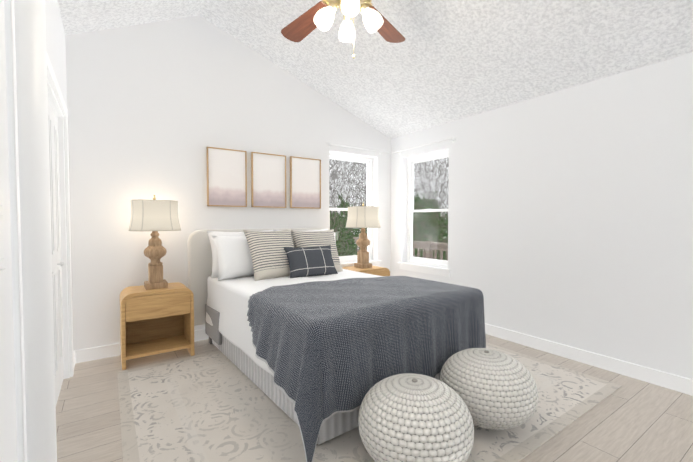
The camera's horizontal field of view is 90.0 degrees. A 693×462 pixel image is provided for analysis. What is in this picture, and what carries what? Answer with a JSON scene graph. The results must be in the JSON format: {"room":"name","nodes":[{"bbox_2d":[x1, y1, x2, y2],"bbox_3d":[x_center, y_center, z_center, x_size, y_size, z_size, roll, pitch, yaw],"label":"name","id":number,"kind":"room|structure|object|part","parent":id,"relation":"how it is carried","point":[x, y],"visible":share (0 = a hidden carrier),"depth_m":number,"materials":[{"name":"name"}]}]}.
{"room":"bedroom","nodes":[
{"label":"bedroom","id":0,"kind":"room"},
{"bbox_2d":[45,0,69,359],"bbox_3d":[-0.948,-0.180,0.728,0.200,2.800,5.300,-1,2,-35],"label":"wall","id":1,"kind":"structure","parent":0,"point":[55,43],"depth_m":2.38,"materials":[{"name":"white paint"}]},
{"bbox_2d":[0,0,17,461],"bbox_3d":[-0.727,0.200,0.685,0.096,2.018,0.760,-1,2,-35],"label":"entry door","id":2,"kind":"structure","parent":1,"relation":"in","point":[8,440],"depth_m":0.93,"materials":[{"name":"white wood"}]},
{"bbox_2d":[4,0,56,461],"bbox_3d":[-1.078,-0.093,1.139,0.170,2.600,0.360,-1,2,-35],"label":"door frame","id":3,"kind":"structure","parent":1,"relation":"attached to","point":[27,119],"depth_m":1.07,"materials":[{"name":"white wood"}]},
{"bbox_2d":[48,99,63,403],"bbox_3d":[-1.879,0.152,2.210,0.070,2.015,1.146,-1,2,-35],"label":"closet door","id":4,"kind":"structure","parent":1,"relation":"in","point":[57,263],"depth_m":2.38,"materials":[{"name":"white wood"}]},
{"bbox_2d":[46,50,73,378],"bbox_3d":[-1.928,0.116,2.176,0.222,2.120,1.320,-1,2,-35],"label":"trim","id":5,"kind":"structure","parent":1,"relation":"attached to","point":[65,241],"depth_m":2.70,"materials":[{"name":"white"}]},
{"bbox_2d":[57,0,205,35],"bbox_3d":[-0.508,-1.830,0.982,1.270,0.677,5.700,-1,2,-35],"label":"ceiling","id":6,"kind":"structure","parent":0,"point":[80,16],"depth_m":2.94,"materials":[{"name":"white paint"}]},
{"bbox_2d":[65,15,390,350],"bbox_3d":[-0.838,-0.544,4.136,3.865,3.320,0.200,-1,2,-35],"label":"wall","id":7,"kind":"structure","parent":0,"point":[156,109],"depth_m":3.40,"materials":[{"name":"white paint"}]},
{"bbox_2d":[73,329,208,365],"bbox_3d":[-0.874,1.063,4.029,3.630,0.115,0.016,-1,2,-35],"label":"baseboard","id":8,"kind":"structure","parent":7,"relation":"attached to","point":[100,352],"depth_m":3.11,"materials":[{"name":"white"}]},
{"bbox_2d":[206,147,246,206],"bbox_3d":[-1.270,-0.566,3.692,0.410,0.610,0.032,-1,2,-35],"label":"picture","id":9,"kind":"object","parent":7,"relation":"attached to","point":[226,177],"visible":0.92,"depth_m":3.68,"materials":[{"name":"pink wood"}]},
{"bbox_2d":[251,152,285,207],"bbox_3d":[-0.883,-0.574,3.959,0.410,0.610,0.032,-1,2,-35],"label":"picture","id":10,"kind":"object","parent":7,"relation":"attached to","point":[268,180],"visible":1,"depth_m":3.95,"materials":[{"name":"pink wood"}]},
{"bbox_2d":[290,156,320,208],"bbox_3d":[-0.496,-0.582,4.226,0.410,0.610,0.032,-1,2,-35],"label":"picture","id":11,"kind":"object","parent":7,"relation":"attached to","point":[305,182],"visible":0.98,"depth_m":4.21,"materials":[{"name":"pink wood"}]},
{"bbox_2d":[329,152,380,266],"bbox_3d":[0.071,-0.257,4.734,0.890,1.560,0.215,-1,2,-35],"label":"window","id":12,"kind":"structure","parent":7,"relation":"in","point":[368,161],"depth_m":4.87,"materials":[{"name":"white wood"}]},
{"bbox_2d":[326,143,388,154],"bbox_3d":[0.150,-1.099,4.620,1.020,0.050,0.092,-1,2,-35],"label":"curtain rod","id":13,"kind":"object","parent":7,"relation":"attached to","point":[329,144],"visible":1,"depth_m":4.56,"materials":[{"name":"white metal"}]},
{"bbox_2d":[56,334,692,461],"bbox_3d":[0.642,1.236,1.869,4.065,0.100,5.700,-1,2,-35],"label":"floor","id":14,"kind":"structure","parent":0,"point":[633,420],"depth_m":2.15,"materials":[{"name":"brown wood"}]},
{"bbox_2d":[120,282,194,369],"bbox_3d":[-1.736,0.831,3.178,0.560,0.630,0.375,-1,2,-35],"label":"nightstand","id":15,"kind":"object","parent":14,"relation":"on","point":[155,321],"visible":0.96,"depth_m":3.12,"materials":[{"name":"brown wood"}]},
{"bbox_2d":[128,195,180,289],"bbox_3d":[-1.742,0.094,3.154,0.400,0.845,0.400,-1,2,-35],"label":"lamp","id":16,"kind":"object","parent":15,"relation":"on","point":[154,216],"visible":1,"depth_m":3.05,"materials":[{"name":"brown wood"}]},
{"bbox_3d":[-1.742,-0.139,3.147,0.400,0.270,0.400,-1,2,-35],"label":"lamp shade","id":17,"kind":"part","parent":16,"relation":"part of","materials":[{"name":"fabric"}]},
{"bbox_2d":[342,265,389,275],"bbox_3d":[0.234,0.789,4.538,0.560,0.630,0.375,-1,2,-35],"label":"nightstand","id":18,"kind":"object","parent":14,"relation":"on","point":[378,270],"visible":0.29,"depth_m":4.42,"materials":[{"name":"brown wood"}]},
{"bbox_2d":[345,203,380,268],"bbox_3d":[0.216,0.053,4.506,0.400,0.845,0.400,-1,2,-35],"label":"lamp","id":19,"kind":"object","parent":18,"relation":"on","point":[362,217],"visible":1,"depth_m":4.40,"materials":[{"name":"brown wood"}]},
{"bbox_3d":[0.216,-0.180,4.499,0.400,0.270,0.400,-1,2,-35],"label":"lamp shade","id":20,"kind":"part","parent":19,"relation":"part of","materials":[{"name":"fabric"}]},
{"bbox_2d":[117,342,621,461],"bbox_3d":[0.094,1.156,2.710,3.100,0.008,2.430,-1,2,-35],"label":"rug","id":21,"kind":"object","parent":14,"relation":"on","point":[217,406],"visible":0.48,"depth_m":2.16,"materials":[{"name":"beige carpet"}]},
{"bbox_2d":[187,228,485,461],"bbox_3d":[-0.240,0.568,3.068,1.687,1.144,2.340,-1,2,-37],"label":"bed","id":22,"kind":"object","parent":21,"relation":"on","point":[310,337],"visible":0.96,"depth_m":2.31,"materials":[{"name":"fabric"}]},
{"bbox_3d":[-0.727,0.878,3.761,1.435,0.300,0.425,-1,2,-37],"label":"frame","id":23,"kind":"part","parent":22,"relation":"part of","materials":[{"name":"grey fabric"}]},
{"bbox_2d":[212,235,253,280],"bbox_3d":[-0.960,0.243,3.424,0.680,0.440,0.190,-1,-18,-40],"label":"pillow","id":24,"kind":"object","parent":22,"relation":"on","point":[233,251],"depth_m":3.25,"materials":[{"name":"white fabric"}]},
{"bbox_2d":[207,229,272,277],"bbox_3d":[-1.056,0.218,3.583,0.720,0.470,0.200,-1,-12,-39],"label":"pillow","id":25,"kind":"object","parent":22,"relation":"on","point":[215,265],"depth_m":3.40,"materials":[{"name":"white fabric"}]},
{"bbox_3d":[-0.901,0.458,3.937,1.660,0.970,0.083,-1,2,-35],"label":"headboard","id":26,"kind":"part","parent":22,"relation":"part of","materials":[{"name":"fabric"}]},
{"bbox_2d":[243,229,293,280],"bbox_3d":[-0.708,0.224,3.389,0.530,0.530,0.170,-2,-24,-41],"label":"pillow","id":27,"kind":"object","parent":22,"relation":"on","point":[264,251],"depth_m":3.28,"materials":[{"name":"beige fabric"}]},
{"bbox_2d":[206,269,382,376],"bbox_3d":[-0.221,0.688,3.087,1.454,0.502,2.090,-1,2,-37],"label":"duvet","id":28,"kind":"object","parent":22,"relation":"on","point":[227,308],"depth_m":2.75,"materials":[{"name":"white fabric"}]},
{"bbox_2d":[273,229,327,231],"bbox_3d":[-0.489,0.205,4.011,0.720,0.470,0.200,-1,-12,-35],"label":"pillow","id":29,"kind":"object","parent":22,"relation":"on","point":[309,230],"depth_m":4.11,"materials":[{"name":"white fabric"}]},
{"bbox_2d":[291,229,342,271],"bbox_3d":[-0.309,0.225,3.691,0.530,0.530,0.170,-1,-24,-32],"label":"pillow","id":30,"kind":"object","parent":22,"relation":"on","point":[299,238],"depth_m":3.67,"materials":[{"name":"fabric"}]},
{"bbox_2d":[247,276,485,461],"bbox_3d":[0.136,0.781,2.578,1.687,0.714,1.094,-1,2,-37],"label":"blanket","id":31,"kind":"object","parent":22,"relation":"on","point":[316,349],"depth_m":2.06,"materials":[{"name":"grey fabric"}]},
{"bbox_2d":[358,373,473,461],"bbox_3d":[0.345,0.964,1.759,0.570,0.431,0.570,-1,2,-35],"label":"pouf","id":32,"kind":"object","parent":21,"relation":"on","point":[408,417],"visible":1,"depth_m":1.57,"materials":[{"name":"white fabric"}]},
{"bbox_2d":[439,348,537,429],"bbox_3d":[0.864,0.953,2.142,0.560,0.431,0.560,-1,2,-35],"label":"pouf","id":33,"kind":"object","parent":21,"relation":"on","point":[495,389],"visible":0.88,"depth_m":1.94,"materials":[{"name":"white fabric"}]},
{"bbox_2d":[200,0,692,138],"bbox_3d":[1.165,-1.689,2.142,2.795,1.029,5.700,-1,2,-35],"label":"ceiling","id":34,"kind":"structure","parent":0,"point":[446,61],"depth_m":3.07,"materials":[{"name":"white paint"}]},
{"bbox_2d":[281,0,404,58],"bbox_3d":[-0.023,-1.485,1.909,1.261,1.085,1.238,-1,2,-35],"label":"ceiling fan","id":35,"kind":"object","parent":34,"relation":"hanging from","point":[320,15],"visible":1,"depth_m":1.99,"materials":[{"name":"brown wood"}]},
{"bbox_3d":[-0.260,-1.326,2.219,0.150,0.008,0.470,13,-7,-39],"label":"blade","id":36,"kind":"part","parent":35,"relation":"part of","materials":[{"name":"brown wood"}]},
{"bbox_3d":[0.011,-1.221,1.894,0.200,0.052,0.201,-1,2,-35],"label":"arm","id":37,"kind":"part","parent":35,"relation":"part of"},
{"bbox_3d":[0.011,-1.161,1.896,0.344,0.128,0.344,-1,2,-35],"label":"lamp shade","id":38,"kind":"part","parent":35,"relation":"part of","materials":[{"name":"white glass"}]},
{"bbox_3d":[0.011,-1.604,1.883,0.236,0.846,0.236,-1,2,-35],"label":"motor","id":39,"kind":"part","parent":35,"relation":"part of","materials":[{"name":"gold metal"}]},
{"bbox_3d":[0.021,-1.064,1.885,0.054,0.244,0.019,-1,2,-35],"label":"cord","id":40,"kind":"part","parent":35,"relation":"part of","materials":[{"name":"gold metal"}]},
{"bbox_3d":[0.239,-1.327,2.250,0.150,0.008,0.470,14,9,31],"label":"blade","id":41,"kind":"part","parent":35,"relation":"part of","materials":[{"name":"brown wood"}]},
{"bbox_2d":[390,53,692,378],"bbox_3d":[2.232,-0.057,2.929,0.200,2.420,5.300,-1,2,-35],"label":"wall","id":42,"kind":"structure","parent":0,"point":[570,216],"depth_m":3.01,"materials":[{"name":"white paint"}]},
{"bbox_2d":[391,138,455,154],"bbox_3d":[0.973,-1.084,4.459,0.092,0.050,1.100,-1,2,-35],"label":"curtain rod","id":43,"kind":"object","parent":42,"relation":"attached to","point":[452,139],"visible":1,"depth_m":4.36,"materials":[{"name":"white metal"}]},
{"bbox_2d":[398,150,450,276],"bbox_3d":[1.061,-0.232,4.564,0.215,1.560,0.890,-1,2,-35],"label":"window","id":44,"kind":"structure","parent":42,"relation":"in","point":[430,269],"depth_m":4.73,"materials":[{"name":"white wood"}]},
{"bbox_2d":[485,323,692,395],"bbox_3d":[2.144,1.097,2.903,0.016,0.115,5.300,-1,2,-35],"label":"baseboard","id":45,"kind":"structure","parent":42,"relation":"attached to","point":[659,378],"depth_m":2.91,"materials":[{"name":"white"}]},
{"label":"outside","id":46,"kind":"structure","parent":0,"visible":0},
{"bbox_2d":[329,157,448,259],"bbox_3d":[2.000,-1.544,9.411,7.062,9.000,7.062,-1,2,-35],"label":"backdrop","id":47,"kind":"structure","parent":46,"point":[434,194],"depth_m":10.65,"materials":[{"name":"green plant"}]},
{"bbox_2d":[353,237,447,260],"bbox_3d":[1.698,0.804,5.200,1.430,1.160,7.400,-1,2,-35],"label":"rail","id":48,"kind":"object","parent":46,"point":[426,246],"depth_m":6.44,"materials":[{"name":"brown wood"}]}
]}

